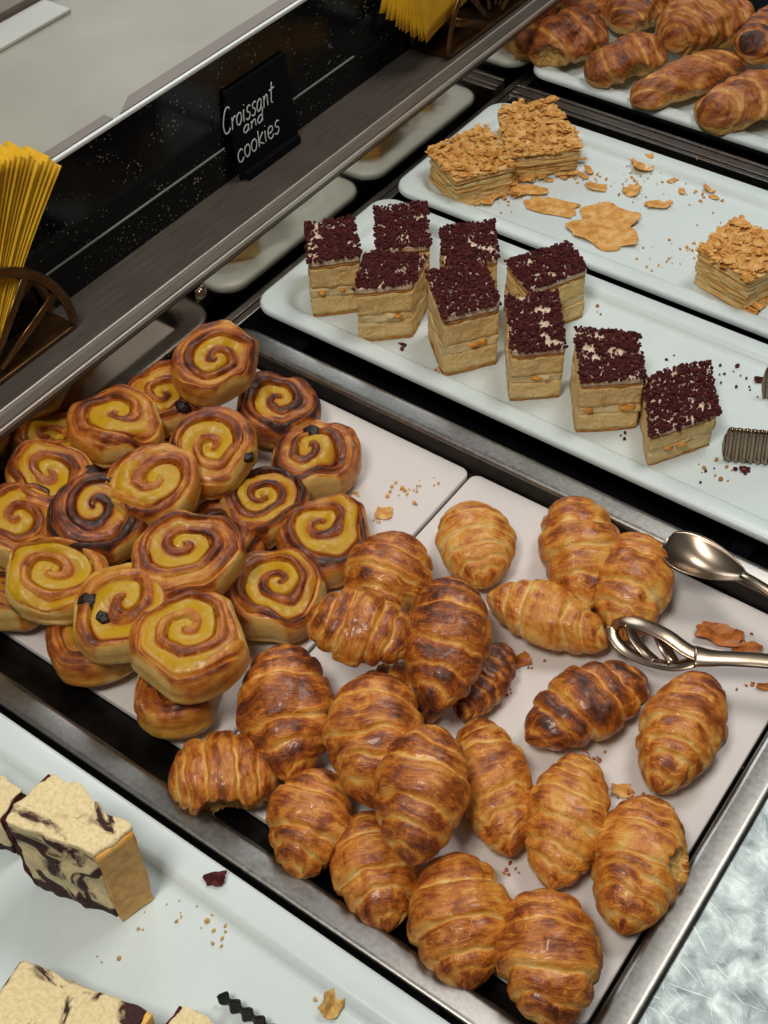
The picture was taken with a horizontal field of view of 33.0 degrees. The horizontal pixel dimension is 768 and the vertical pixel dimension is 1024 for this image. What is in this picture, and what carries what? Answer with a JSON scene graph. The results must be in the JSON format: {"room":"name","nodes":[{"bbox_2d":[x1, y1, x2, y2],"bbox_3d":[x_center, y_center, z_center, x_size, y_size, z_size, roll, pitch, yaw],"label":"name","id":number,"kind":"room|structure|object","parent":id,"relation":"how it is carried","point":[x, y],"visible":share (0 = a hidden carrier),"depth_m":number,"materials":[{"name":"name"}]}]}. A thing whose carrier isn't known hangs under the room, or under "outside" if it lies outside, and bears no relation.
{"room":"food shop","nodes":[
{"label":"food shop","id":0,"kind":"room"},
{"bbox_2d":[0,0,580,484],"bbox_3d":[-0.065,-0.265,1.255,0.006,0.104,1.800,27,54,24],"label":"frame","id":1,"kind":"structure","parent":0,"point":[236,286],"depth_m":1.22,"materials":[{"name":"metal"}]},
{"bbox_2d":[0,0,40,22],"bbox_3d":[-0.177,-0.675,1.375,0.082,0.010,2.300,27,54,24],"label":"trim","id":2,"kind":"structure","parent":1,"relation":"attached to","point":[8,8],"depth_m":1.18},
{"bbox_2d":[0,0,70,51],"bbox_3d":[-0.547,-0.205,0.963,0.035,0.004,0.852,27,54,24],"label":"trim","id":3,"kind":"structure","parent":1,"relation":"attached to","point":[23,24],"depth_m":1.17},
{"bbox_2d":[43,115,112,158],"bbox_3d":[-0.442,-0.099,0.865,0.014,0.001,0.739,27,54,24],"label":"trim","id":4,"kind":"structure","parent":1,"relation":"attached to","point":[90,128],"depth_m":1.04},
{"bbox_2d":[45,148,224,275],"bbox_3d":[-0.218,-0.259,1.124,0.002,0.002,0.246,27,54,24],"label":"trim","id":5,"kind":"structure","parent":1,"relation":"attached to","point":[222,149],"depth_m":1.12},
{"bbox_2d":[0,0,295,158],"bbox_3d":[-0.332,-0.750,1.457,0.857,0.002,2.300,27,54,24],"label":"countertop","id":6,"kind":"structure","parent":1,"relation":"attached to","point":[82,67],"depth_m":1.13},
{"bbox_2d":[52,0,306,162],"bbox_3d":[-0.126,-0.418,1.148,0.004,0.003,1.800,27,54,24],"label":"trim","id":7,"kind":"structure","parent":1,"relation":"attached to","point":[289,8],"depth_m":1.10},
{"bbox_2d":[120,0,296,113],"bbox_3d":[0.083,-0.651,1.351,0.014,0.001,1.053,27,54,24],"label":"trim","id":8,"kind":"structure","parent":1,"relation":"attached to","point":[237,32],"depth_m":1.13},
{"bbox_2d":[0,0,535,411],"bbox_3d":[-0.077,-0.311,1.215,0.002,0.003,1.800,27,54,24],"label":"trim","id":9,"kind":"structure","parent":1,"relation":"attached to","point":[487,36],"depth_m":1.17,"materials":[{"name":"metal"}]},
{"bbox_2d":[0,0,556,435],"bbox_3d":[-0.065,-0.304,1.211,0.002,0.004,1.800,27,54,24],"label":"trim","id":10,"kind":"structure","parent":1,"relation":"attached to","point":[284,210],"depth_m":1.16,"materials":[{"name":"metal"}]},
{"bbox_2d":[0,0,560,440],"bbox_3d":[-0.102,-0.322,1.230,0.092,0.009,1.800,27,54,24],"label":"ledge","id":11,"kind":"object","parent":1,"relation":"on","point":[114,293],"visible":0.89,"depth_m":1.18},
{"bbox_2d":[0,265,78,383],"bbox_3d":[-0.325,-0.135,0.991,0.032,0.104,0.205,27,54,24],"label":"napkin holder","id":12,"kind":"object","parent":11,"relation":"on","point":[46,328],"visible":0.92,"depth_m":1.04,"materials":[{"name":"wood"}]},
{"bbox_2d":[0,147,14,240],"bbox_3d":[-0.297,-0.203,0.980,0.029,0.131,0.069,27,54,24],"label":"paper napkin","id":13,"kind":"object","parent":12,"relation":"in","point":[3,152],"visible":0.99,"depth_m":0.95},
{"bbox_2d":[0,144,20,265],"bbox_3d":[-0.294,-0.203,0.982,0.029,0.130,0.072,27,54,24],"label":"paper napkin","id":14,"kind":"object","parent":12,"relation":"in","point":[17,156],"visible":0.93,"depth_m":0.96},
{"bbox_2d":[0,149,24,267],"bbox_3d":[-0.294,-0.204,0.985,0.029,0.126,0.075,27,54,24],"label":"paper napkin","id":15,"kind":"object","parent":12,"relation":"in","point":[22,158],"visible":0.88,"depth_m":0.96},
{"bbox_2d":[0,140,30,290],"bbox_3d":[-0.292,-0.206,0.986,0.029,0.128,0.080,27,54,24],"label":"paper napkin","id":16,"kind":"object","parent":12,"relation":"in","point":[10,145],"visible":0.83,"depth_m":0.96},
{"bbox_2d":[0,156,33,300],"bbox_3d":[-0.291,-0.205,0.990,0.029,0.123,0.081,27,54,24],"label":"paper napkin","id":17,"kind":"object","parent":12,"relation":"in","point":[31,158],"visible":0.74,"depth_m":0.97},
{"bbox_2d":[0,160,38,316],"bbox_3d":[-0.289,-0.203,0.992,0.029,0.118,0.083,27,54,24],"label":"paper napkin","id":18,"kind":"object","parent":12,"relation":"in","point":[35,164],"visible":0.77,"depth_m":0.98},
{"bbox_2d":[1,154,42,312],"bbox_3d":[-0.288,-0.205,0.995,0.029,0.118,0.086,27,54,24],"label":"paper napkin","id":19,"kind":"object","parent":12,"relation":"in","point":[40,161],"visible":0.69,"depth_m":0.98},
{"bbox_2d":[0,145,49,326],"bbox_3d":[-0.286,-0.207,0.996,0.029,0.118,0.092,27,54,24],"label":"paper napkin","id":20,"kind":"object","parent":12,"relation":"in","point":[45,158],"visible":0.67,"depth_m":0.98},
{"bbox_2d":[0,159,53,332],"bbox_3d":[-0.285,-0.206,0.999,0.029,0.114,0.093,27,54,24],"label":"paper napkin","id":21,"kind":"object","parent":12,"relation":"in","point":[50,161],"visible":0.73,"depth_m":0.98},
{"bbox_2d":[0,163,56,338],"bbox_3d":[-0.283,-0.205,1.001,0.029,0.110,0.095,27,54,24],"label":"paper napkin","id":22,"kind":"object","parent":12,"relation":"in","point":[54,166],"visible":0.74,"depth_m":0.99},
{"bbox_2d":[4,162,61,325],"bbox_3d":[-0.282,-0.205,1.004,0.029,0.108,0.097,27,54,24],"label":"paper napkin","id":23,"kind":"object","parent":12,"relation":"in","point":[58,168],"visible":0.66,"depth_m":0.99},
{"bbox_2d":[6,0,470,341],"bbox_3d":[-0.132,-0.380,1.197,0.021,0.121,1.800,27,54,24],"label":"glass panel","id":24,"kind":"object","parent":11,"relation":"on","point":[102,182],"visible":0.67,"depth_m":1.14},
{"bbox_2d":[222,52,300,180],"bbox_3d":[-0.114,-0.364,1.204,0.017,0.088,0.098,27,54,24],"label":"chalkboard sign","id":25,"kind":"object","parent":11,"relation":"on","point":[259,108],"visible":1,"depth_m":1.21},
{"bbox_2d":[411,0,525,58],"bbox_3d":[0.098,-0.566,1.379,0.048,0.091,0.179,27,54,24],"label":"napkin holder","id":26,"kind":"object","parent":11,"relation":"on","point":[467,24],"visible":0.71,"depth_m":1.38,"materials":[{"name":"wood"}]},
{"bbox_2d":[420,0,466,42],"bbox_3d":[0.068,-0.551,1.295,0.003,0.137,0.137,27,54,24],"label":"paper napkin","id":27,"kind":"object","parent":26,"relation":"in","point":[435,13],"visible":1,"depth_m":1.32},
{"bbox_2d":[0,0,767,1023],"bbox_3d":[0.186,-0.099,1.173,0.607,0.010,1.800,27,54,24],"label":"display shelf","id":28,"kind":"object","parent":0,"point":[669,511],"depth_m":1.13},
{"bbox_2d":[0,328,767,1023],"bbox_3d":[-0.011,0.085,0.954,0.597,0.026,0.413,27,54,24],"label":"baking tray","id":29,"kind":"object","parent":28,"relation":"on","point":[85,725],"visible":0.27,"depth_m":0.87,"materials":[{"name":"metal"}]},
{"bbox_2d":[168,730,278,815],"bbox_3d":[-0.106,0.169,0.851,0.074,0.042,0.056,-3,48,-1],"label":"croissant","id":30,"kind":"object","parent":29,"relation":"on","point":[221,770],"visible":0.98,"depth_m":0.84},
{"bbox_2d":[2,369,466,748],"bbox_3d":[-0.124,0.020,1.028,0.242,0.006,0.334,27,54,24],"label":"liner","id":31,"kind":"object","parent":29,"relation":"on","point":[387,458],"visible":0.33,"depth_m":1.05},
{"bbox_2d":[0,567,40,631],"bbox_3d":[-0.279,0.058,0.965,0.073,0.041,0.066,1,48,3],"label":"bun","id":32,"kind":"object","parent":31,"relation":"on","point":[10,621],"visible":0.21,"depth_m":0.94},
{"bbox_2d":[45,625,133,687],"bbox_3d":[-0.207,0.092,0.932,0.069,0.041,0.071,-18,50,-15],"label":"bun","id":33,"kind":"object","parent":31,"relation":"on","point":[74,669],"visible":0.23,"depth_m":0.91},
{"bbox_2d":[5,537,109,625],"bbox_3d":[-0.232,0.048,0.925,0.074,0.046,0.062,-3,48,-1],"label":"bun","id":34,"kind":"object","parent":33,"relation":"on","point":[44,578],"visible":0.91,"depth_m":0.91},
{"bbox_2d":[73,562,167,664],"bbox_3d":[-0.180,0.070,0.901,0.070,0.041,0.070,-6,48,-4],"label":"bun","id":35,"kind":"object","parent":33,"relation":"on","point":[107,603],"visible":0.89,"depth_m":0.89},
{"bbox_2d":[134,675,223,739],"bbox_3d":[-0.141,0.124,0.901,0.060,0.039,0.071,-1,48,1],"label":"bun","id":36,"kind":"object","parent":31,"relation":"on","point":[162,718],"visible":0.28,"depth_m":0.88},
{"bbox_2d":[129,590,249,704],"bbox_3d":[-0.129,0.088,0.877,0.080,0.041,0.077,32,56,27],"label":"bun","id":37,"kind":"object","parent":36,"relation":"on","point":[192,648],"visible":1,"depth_m":0.86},
{"bbox_2d":[194,499,265,553],"bbox_3d":[-0.122,0.020,0.997,0.066,0.038,0.070,14,50,14],"label":"bun","id":38,"kind":"object","parent":31,"relation":"on","point":[209,507],"visible":0.27,"depth_m":0.99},
{"bbox_2d":[219,466,310,549],"bbox_3d":[-0.091,-0.005,1.010,0.069,0.040,0.068,-16,49,-12],"label":"bun","id":39,"kind":"object","parent":31,"relation":"on","point":[263,502],"visible":0.83,"depth_m":1.00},
{"bbox_2d":[169,406,257,499],"bbox_3d":[-0.131,-0.048,1.004,0.071,0.046,0.069,-33,55,-25],"label":"bun","id":40,"kind":"object","parent":39,"relation":"on","point":[223,442],"visible":0.94,"depth_m":0.99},
{"bbox_2d":[223,548,326,643],"bbox_3d":[-0.081,0.061,0.954,0.076,0.039,0.076,21,51,20],"label":"bun","id":41,"kind":"object","parent":31,"relation":"on","point":[272,597],"visible":0.87,"depth_m":0.94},
{"bbox_2d":[236,371,320,448],"bbox_3d":[-0.088,-0.086,1.088,0.073,0.042,0.070,4,48,6],"label":"bun","id":42,"kind":"object","parent":31,"relation":"on","point":[276,405],"visible":0.89,"depth_m":1.07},
{"bbox_2d":[271,419,361,500],"bbox_3d":[-0.056,-0.042,1.044,0.070,0.041,0.080,32,56,26],"label":"bun","id":43,"kind":"object","parent":31,"relation":"on","point":[326,457],"visible":0.91,"depth_m":1.03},
{"bbox_2d":[275,493,370,588],"bbox_3d":[-0.044,0.022,0.991,0.075,0.040,0.074,-18,50,-14],"label":"bun","id":44,"kind":"object","parent":31,"relation":"on","point":[326,529],"visible":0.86,"depth_m":0.98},
{"label":"bun","id":45,"kind":"object","parent":31,"relation":"on","visible":0},
{"bbox_2d":[131,510,246,598],"bbox_3d":[-0.139,0.035,0.920,0.080,0.044,0.075,3,48,4],"label":"bun","id":46,"kind":"object","parent":45,"relation":"on","point":[201,553],"visible":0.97,"depth_m":0.91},
{"label":"bun","id":47,"kind":"object","parent":31,"relation":"on","visible":0},
{"bbox_2d":[66,384,164,468],"bbox_3d":[-0.214,-0.068,1.029,0.073,0.044,0.069,-20,50,-16],"label":"bun","id":48,"kind":"object","parent":47,"relation":"on","point":[120,419],"visible":0.94,"depth_m":1.01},
{"bbox_2d":[125,359,203,438],"bbox_3d":[-0.182,-0.093,1.058,0.064,0.046,0.062,-23,51,-18],"label":"bun","id":49,"kind":"object","parent":47,"relation":"on","point":[155,381],"visible":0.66,"depth_m":1.04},
{"bbox_2d":[171,320,258,406],"bbox_3d":[-0.138,-0.119,1.043,0.064,0.048,0.072,27,54,24],"label":"bun","id":50,"kind":"object","parent":49,"relation":"on","point":[217,361],"visible":0.98,"depth_m":1.03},
{"bbox_3d":[-0.246,0.031,0.989,0.072,0.038,0.070,-11,48,-8],"label":"bun","id":51,"kind":"object","parent":31,"relation":"on","visible":0},
{"bbox_2d":[0,481,50,568],"bbox_3d":[-0.274,0.008,0.968,0.070,0.043,0.068,17,50,17],"label":"bun","id":52,"kind":"object","parent":51,"relation":"on","point":[21,521],"visible":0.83,"depth_m":0.95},
{"bbox_2d":[5,438,98,507],"bbox_3d":[-0.256,-0.024,0.992,0.075,0.043,0.065,15,50,15],"label":"bun","id":53,"kind":"object","parent":51,"relation":"on","point":[49,464],"visible":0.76,"depth_m":0.98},
{"bbox_2d":[46,472,147,566],"bbox_3d":[-0.209,0.005,0.956,0.075,0.045,0.076,4,48,5],"label":"bun","id":54,"kind":"object","parent":51,"relation":"on","point":[82,510],"visible":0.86,"depth_m":0.94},
{"bbox_2d":[105,443,200,526],"bbox_3d":[-0.171,-0.018,0.969,0.073,0.041,0.067,-34,55,-26],"label":"bun","id":55,"kind":"object","parent":54,"relation":"on","point":[147,482],"visible":0.9,"depth_m":0.95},
{"bbox_2d":[235,476,767,1023],"bbox_3d":[0.095,0.137,0.914,0.298,0.006,0.346,27,54,24],"label":"liner","id":56,"kind":"object","parent":29,"relation":"on","point":[692,602],"visible":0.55,"depth_m":0.91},
{"bbox_2d":[236,644,334,781],"bbox_3d":[-0.066,0.129,0.873,0.067,0.050,0.103,5,48,6],"label":"croissant","id":57,"kind":"object","parent":56,"relation":"on","point":[284,699],"visible":0.9,"depth_m":0.85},
{"bbox_2d":[265,768,351,878],"bbox_3d":[-0.047,0.194,0.827,0.057,0.041,0.072,-10,48,-7],"label":"croissant","id":58,"kind":"object","parent":56,"relation":"on","point":[307,814],"visible":0.97,"depth_m":0.81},
{"bbox_2d":[321,672,423,807],"bbox_3d":[-0.006,0.142,0.839,0.067,0.050,0.088,16,50,16],"label":"croissant","id":59,"kind":"object","parent":56,"relation":"on","point":[371,710],"visible":0.82,"depth_m":0.82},
{"bbox_2d":[329,811,420,931],"bbox_3d":[-0.006,0.219,0.806,0.058,0.039,0.073,-32,54,-24],"label":"croissant","id":60,"kind":"object","parent":56,"relation":"on","point":[374,883],"visible":0.82,"depth_m":0.79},
{"bbox_2d":[374,724,470,865],"bbox_3d":[0.024,0.169,0.799,0.062,0.048,0.084,26,53,23],"label":"croissant","id":61,"kind":"object","parent":60,"relation":"on","point":[422,793],"visible":1,"depth_m":0.78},
{"bbox_2d":[343,531,432,612],"bbox_3d":[0.003,0.042,0.940,0.068,0.045,0.074,-9,48,-6],"label":"croissant","id":62,"kind":"object","parent":56,"relation":"on","point":[395,564],"visible":0.62,"depth_m":0.92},
{"bbox_2d":[366,662,445,724],"bbox_3d":[0.009,0.125,0.897,0.067,0.035,0.050,8,48,9],"label":"croissant","id":63,"kind":"object","parent":56,"relation":"on","point":[398,670],"visible":0.22,"depth_m":0.89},
{"bbox_2d":[305,586,410,666],"bbox_3d":[-0.016,0.075,0.878,0.080,0.040,0.058,14,50,14],"label":"croissant","id":64,"kind":"object","parent":63,"relation":"on","point":[360,626],"visible":0.98,"depth_m":0.86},
{"bbox_2d":[407,851,512,989],"bbox_3d":[0.046,0.241,0.781,0.070,0.046,0.077,-30,53,-23],"label":"croissant","id":65,"kind":"object","parent":56,"relation":"on","point":[458,905],"visible":0.96,"depth_m":0.76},
{"bbox_2d":[435,501,516,588],"bbox_3d":[0.069,0.019,0.984,0.065,0.038,0.075,-30,54,-23],"label":"croissant","id":66,"kind":"object","parent":56,"relation":"on","point":[475,542],"visible":0.94,"depth_m":0.97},
{"bbox_2d":[452,642,515,719],"bbox_3d":[0.070,0.114,0.905,0.039,0.026,0.072,23,52,21],"label":"croissant","id":67,"kind":"object","parent":56,"relation":"on","point":[496,676],"visible":0.77,"depth_m":0.89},
{"bbox_2d":[403,576,491,711],"bbox_3d":[0.043,0.082,0.881,0.061,0.045,0.110,-1,48,1],"label":"croissant","id":68,"kind":"object","parent":67,"relation":"on","point":[449,644],"visible":0.98,"depth_m":0.86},
{"bbox_2d":[455,718,532,856],"bbox_3d":[0.071,0.173,0.844,0.051,0.037,0.103,-5,48,-3],"label":"croissant","id":69,"kind":"object","parent":56,"relation":"on","point":[499,777],"visible":0.85,"depth_m":0.82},
{"bbox_2d":[486,579,607,654],"bbox_3d":[0.118,0.073,0.935,0.097,0.035,0.052,23,52,21],"label":"croissant","id":70,"kind":"object","parent":56,"relation":"on","point":[544,613],"visible":1,"depth_m":0.92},
{"bbox_2d":[494,888,603,1023],"bbox_3d":[0.096,0.255,0.757,0.063,0.045,0.084,-2,48,0],"label":"croissant","id":71,"kind":"object","parent":56,"relation":"on","point":[548,952],"visible":1,"depth_m":0.74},
{"bbox_2d":[524,753,610,889],"bbox_3d":[0.116,0.191,0.823,0.054,0.039,0.098,5,48,6],"label":"croissant","id":72,"kind":"object","parent":56,"relation":"on","point":[569,804],"visible":0.98,"depth_m":0.81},
{"bbox_2d":[538,496,620,608],"bbox_3d":[0.148,0.023,0.974,0.062,0.044,0.109,-5,48,-3],"label":"croissant","id":73,"kind":"object","parent":56,"relation":"on","point":[575,541],"visible":0.86,"depth_m":0.95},
{"bbox_2d":[524,660,649,750],"bbox_3d":[0.139,0.128,0.882,0.101,0.039,0.057,-24,51,-19],"label":"croissant","id":74,"kind":"object","parent":56,"relation":"on","point":[593,700],"visible":1,"depth_m":0.87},
{"bbox_2d":[502,632,754,876],"bbox_3d":[0.173,0.160,0.886,0.210,0.005,0.173,-4,48,-2],"label":"crumbs","id":75,"kind":"object","parent":56,"relation":"on","point":[599,760],"visible":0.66,"depth_m":0.88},
{"bbox_2d":[594,532,674,640],"bbox_3d":[0.183,0.047,0.952,0.060,0.042,0.101,10,49,11],"label":"croissant","id":76,"kind":"object","parent":56,"relation":"on","point":[636,579],"visible":0.94,"depth_m":0.93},
{"bbox_2d":[591,795,688,934],"bbox_3d":[0.158,0.212,0.802,0.062,0.041,0.096,14,51,14],"label":"croissant","id":77,"kind":"object","parent":56,"relation":"on","point":[640,867],"visible":1,"depth_m":0.79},
{"bbox_2d":[635,670,728,794],"bbox_3d":[0.201,0.141,0.866,0.057,0.040,0.103,20,51,19],"label":"croissant","id":78,"kind":"object","parent":56,"relation":"on","point":[682,728],"visible":1,"depth_m":0.85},
{"bbox_2d":[605,531,767,671],"bbox_3d":[0.289,0.101,0.893,0.256,0.029,0.117,27,54,24],"label":"serving tongs","id":79,"kind":"object","parent":56,"relation":"on","point":[688,552],"visible":1,"depth_m":0.92,"materials":[{"name":"metal"}]},
{"bbox_2d":[662,531,747,580],"bbox_3d":[0.235,0.038,0.951,0.065,0.013,0.040,27,54,24],"label":"spoon bowl","id":80,"kind":"object","parent":79,"relation":"on","point":[688,552],"depth_m":0.96,"materials":[{"name":"metal"}]},
{"bbox_2d":[694,621,743,646],"bbox_3d":[0.244,0.088,0.944,0.034,0.009,0.020,16,50,15],"label":"fragment","id":81,"kind":"object","parent":56,"relation":"on","point":[731,637],"visible":1,"depth_m":0.94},
{"bbox_2d":[232,73,560,335],"bbox_3d":[-0.058,-0.241,1.275,0.008,0.041,1.800,27,54,24],"label":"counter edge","id":82,"kind":"structure","parent":28,"relation":"on","point":[254,318],"depth_m":1.23,"materials":[{"name":"metal"}]},
{"bbox_2d":[287,94,600,357],"bbox_3d":[-0.015,-0.213,1.260,0.016,0.024,1.800,27,54,24],"label":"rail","id":83,"kind":"object","parent":28,"relation":"on","point":[312,346],"depth_m":1.21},
{"bbox_2d":[0,713,449,1023],"bbox_3d":[-0.206,0.277,0.780,0.563,0.034,0.222,27,54,24],"label":"serving tray","id":84,"kind":"object","parent":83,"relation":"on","point":[269,959],"visible":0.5,"depth_m":0.78,"materials":[{"name":"ceramic"}]},
{"bbox_2d":[0,775,26,855],"bbox_3d":[-0.246,0.187,0.820,0.050,0.048,0.036,17,51,17],"label":"cake slice","id":85,"kind":"object","parent":84,"relation":"on","point":[10,793],"visible":0.4,"depth_m":0.80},
{"bbox_2d":[0,960,154,1023],"bbox_3d":[-0.174,0.289,0.727,0.091,0.044,0.041,13,49,13],"label":"cake slice","id":86,"kind":"object","parent":84,"relation":"on","point":[33,993],"visible":1,"depth_m":0.72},
{"bbox_2d":[2,774,153,921],"bbox_3d":[-0.179,0.204,0.775,0.074,0.090,0.040,21,52,19],"label":"cake slice","id":87,"kind":"object","parent":84,"relation":"on","point":[65,840],"visible":1,"depth_m":0.75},
{"bbox_2d":[166,1005,213,1023],"bbox_3d":[-0.105,0.295,0.728,0.031,0.031,0.022,27,54,24],"label":"cake slice","id":88,"kind":"object","parent":84,"relation":"on","point":[185,1015],"visible":1,"depth_m":0.72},
{"bbox_2d":[202,870,226,886],"bbox_3d":[-0.104,0.225,0.797,0.015,0.005,0.010,0,48,2],"label":"crumb","id":89,"kind":"object","parent":84,"relation":"on","point":[216,878],"visible":1,"depth_m":0.80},
{"bbox_2d":[217,991,266,1023],"bbox_3d":[-0.035,0.305,0.722,0.145,0.022,0.014,27,54,24],"label":"tongs","id":90,"kind":"object","parent":84,"relation":"on","point":[235,1006],"visible":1,"depth_m":0.74,"materials":[{"name":"metal"}]},
{"bbox_2d":[319,988,344,1019],"bbox_3d":[-0.030,0.284,0.750,0.013,0.009,0.019,27,54,24],"label":"fragment","id":91,"kind":"object","parent":84,"relation":"on","point":[330,1008],"visible":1,"depth_m":0.75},
{"bbox_2d":[260,199,767,543],"bbox_3d":[0.175,-0.122,1.132,0.581,0.034,0.210,27,54,24],"label":"serving tray","id":92,"kind":"object","parent":83,"relation":"on","point":[740,503],"visible":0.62,"depth_m":1.11,"materials":[{"name":"ceramic"}]},
{"bbox_2d":[303,214,362,316],"bbox_3d":[-0.046,-0.222,1.172,0.051,0.067,0.065,-6,48,-4],"label":"cake square","id":93,"kind":"object","parent":92,"relation":"on","point":[334,253],"visible":0.99,"depth_m":1.15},
{"bbox_2d":[351,248,427,341],"bbox_3d":[0.006,-0.189,1.142,0.058,0.065,0.060,7,48,8],"label":"cake square","id":94,"kind":"object","parent":92,"relation":"on","point":[391,297],"visible":1,"depth_m":1.13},
{"bbox_2d":[372,200,432,291],"bbox_3d":[0.017,-0.244,1.196,0.054,0.058,0.072,-3,48,-1],"label":"cake square","id":95,"kind":"object","parent":92,"relation":"on","point":[403,227],"visible":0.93,"depth_m":1.17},
{"bbox_2d":[424,260,501,375],"bbox_3d":[0.068,-0.166,1.114,0.056,0.073,0.070,-10,48,-7],"label":"cake square","id":96,"kind":"object","parent":92,"relation":"on","point":[463,305],"visible":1,"depth_m":1.10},
{"bbox_2d":[438,218,500,289],"bbox_3d":[0.077,-0.225,1.175,0.055,0.059,0.068,-3,48,-1],"label":"cake square","id":97,"kind":"object","parent":92,"relation":"on","point":[461,242],"visible":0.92,"depth_m":1.16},
{"bbox_2d":[504,288,568,400],"bbox_3d":[0.126,-0.141,1.097,0.049,0.061,0.083,-1,48,1],"label":"cake square","id":98,"kind":"object","parent":92,"relation":"on","point":[535,341],"visible":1,"depth_m":1.08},
{"bbox_2d":[503,240,588,323],"bbox_3d":[0.145,-0.199,1.150,0.068,0.059,0.051,-20,50,-16],"label":"cake square","id":99,"kind":"object","parent":92,"relation":"on","point":[562,267],"visible":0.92,"depth_m":1.13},
{"bbox_2d":[569,325,646,431],"bbox_3d":[0.182,-0.110,1.067,0.057,0.061,0.070,2,48,3],"label":"cake square","id":100,"kind":"object","parent":92,"relation":"on","point":[606,383],"visible":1,"depth_m":1.05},
{"bbox_2d":[639,360,721,465],"bbox_3d":[0.238,-0.081,1.052,0.061,0.043,0.092,1,48,3],"label":"cake square","id":101,"kind":"object","parent":92,"relation":"on","point":[680,408],"visible":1,"depth_m":1.04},
{"bbox_2d":[722,366,767,464],"bbox_3d":[0.345,-0.077,1.052,0.137,0.032,0.096,8,48,8],"label":"tongs","id":102,"kind":"object","parent":92,"relation":"on","point":[741,445],"visible":1,"depth_m":1.03,"materials":[{"name":"metal"}]},
{"bbox_2d":[398,103,767,338],"bbox_3d":[0.302,-0.256,1.250,0.582,0.034,0.204,27,54,24],"label":"serving tray","id":103,"kind":"object","parent":83,"relation":"on","point":[608,156],"visible":0.65,"depth_m":1.27,"materials":[{"name":"ceramic"}]},
{"bbox_2d":[425,123,524,204],"bbox_3d":[0.088,-0.348,1.301,0.086,0.042,0.096,-16,49,-13],"label":"cake","id":104,"kind":"object","parent":103,"relation":"on","point":[473,168],"visible":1,"depth_m":1.28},
{"bbox_2d":[497,95,593,187],"bbox_3d":[0.157,-0.386,1.336,0.095,0.036,0.121,-9,48,-6],"label":"cake","id":105,"kind":"object","parent":103,"relation":"on","point":[538,138],"visible":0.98,"depth_m":1.31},
{"bbox_2d":[523,196,580,217],"bbox_3d":[0.165,-0.302,1.283,0.055,0.002,0.028,15,50,15],"label":"flake","id":106,"kind":"object","parent":103,"relation":"on","point":[547,205],"visible":1,"depth_m":1.28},
{"bbox_2d":[565,202,640,250],"bbox_3d":[0.217,-0.278,1.255,0.075,0.008,0.071,27,54,24],"label":"flake","id":107,"kind":"object","parent":103,"relation":"on","point":[606,225],"visible":1,"depth_m":1.26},
{"bbox_2d":[498,156,723,271],"bbox_3d":[0.244,-0.317,1.294,0.228,0.005,0.197,27,54,24],"label":"crumbs","id":108,"kind":"object","parent":103,"relation":"on","point":[639,170],"visible":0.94,"depth_m":1.29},
{"bbox_2d":[694,214,767,314],"bbox_3d":[0.332,-0.224,1.180,0.089,0.042,0.090,35,58,29],"label":"cake","id":109,"kind":"object","parent":103,"relation":"on","point":[732,266],"visible":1,"depth_m":1.17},
{"bbox_2d":[533,26,767,156],"bbox_3d":[0.469,-0.436,1.408,0.587,0.034,0.246,27,54,24],"label":"serving tray","id":110,"kind":"object","parent":83,"relation":"on","point":[754,139],"visible":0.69,"depth_m":1.41,"materials":[{"name":"ceramic"}]},
{"bbox_2d":[529,6,608,67],"bbox_3d":[0.207,-0.534,1.450,0.098,0.049,0.071,-29,53,-23],"label":"pastry","id":111,"kind":"object","parent":110,"relation":"on","point":[568,36],"visible":0.94,"depth_m":1.43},
{"bbox_2d":[579,0,608,18],"bbox_3d":[0.265,-0.613,1.523,0.113,0.040,0.064,-35,56,-27],"label":"pastry","id":112,"kind":"object","parent":110,"relation":"on","point":[597,7],"visible":0.25,"depth_m":1.50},
{"bbox_2d":[583,31,667,88],"bbox_3d":[0.267,-0.499,1.421,0.104,0.040,0.061,-29,53,-22],"label":"pastry","id":113,"kind":"object","parent":110,"relation":"on","point":[637,53],"visible":1,"depth_m":1.41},
{"bbox_2d":[603,0,664,33],"bbox_3d":[0.302,-0.588,1.493,0.101,0.044,0.065,-33,55,-25],"label":"pastry","id":114,"kind":"object","parent":110,"relation":"on","point":[621,16],"visible":0.76,"depth_m":1.47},
{"bbox_2d":[630,49,747,110],"bbox_3d":[0.330,-0.469,1.395,0.151,0.038,0.054,-19,50,-15],"label":"pastry","id":115,"kind":"object","parent":110,"relation":"on","point":[696,74],"visible":0.94,"depth_m":1.38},
{"bbox_2d":[655,0,754,55],"bbox_3d":[0.358,-0.546,1.432,0.118,0.051,0.077,-16,49,-13],"label":"pastry","id":116,"kind":"object","parent":110,"relation":"on","point":[685,27],"visible":0.85,"depth_m":1.41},
{"bbox_2d":[694,69,767,135],"bbox_3d":[0.387,-0.436,1.358,0.130,0.047,0.072,-21,50,-15],"label":"pastry","id":117,"kind":"object","parent":110,"relation":"on","point":[735,104],"visible":1,"depth_m":1.34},
{"bbox_2d":[733,5,767,64],"bbox_3d":[0.429,-0.527,1.405,0.114,0.046,0.071,-32,54,-24],"label":"pastry","id":118,"kind":"object","parent":110,"relation":"on","point":[750,43],"visible":1,"depth_m":1.39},
{"bbox_2d":[415,533,764,1018],"bbox_3d":[0.343,-0.029,1.082,0.016,0.024,1.800,27,54,24],"label":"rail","id":119,"kind":"object","parent":28,"relation":"on","point":[745,546],"depth_m":1.02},
{"bbox_2d":[508,84,767,190],"bbox_3d":[0.371,-0.335,1.340,0.558,0.052,0.022,27,54,24],"label":"bar","id":120,"kind":"object","parent":28,"relation":"on","point":[738,168],"visible":0.42,"depth_m":1.36,"materials":[{"name":"metal"}]},
{"bbox_2d":[637,798,767,1023],"bbox_3d":[0.322,0.513,0.573,0.610,0.049,0.964,27,54,24],"label":"countertop","id":121,"kind":"structure","parent":28,"relation":"on","point":[719,974],"depth_m":0.77,"materials":[{"name":"metal"}]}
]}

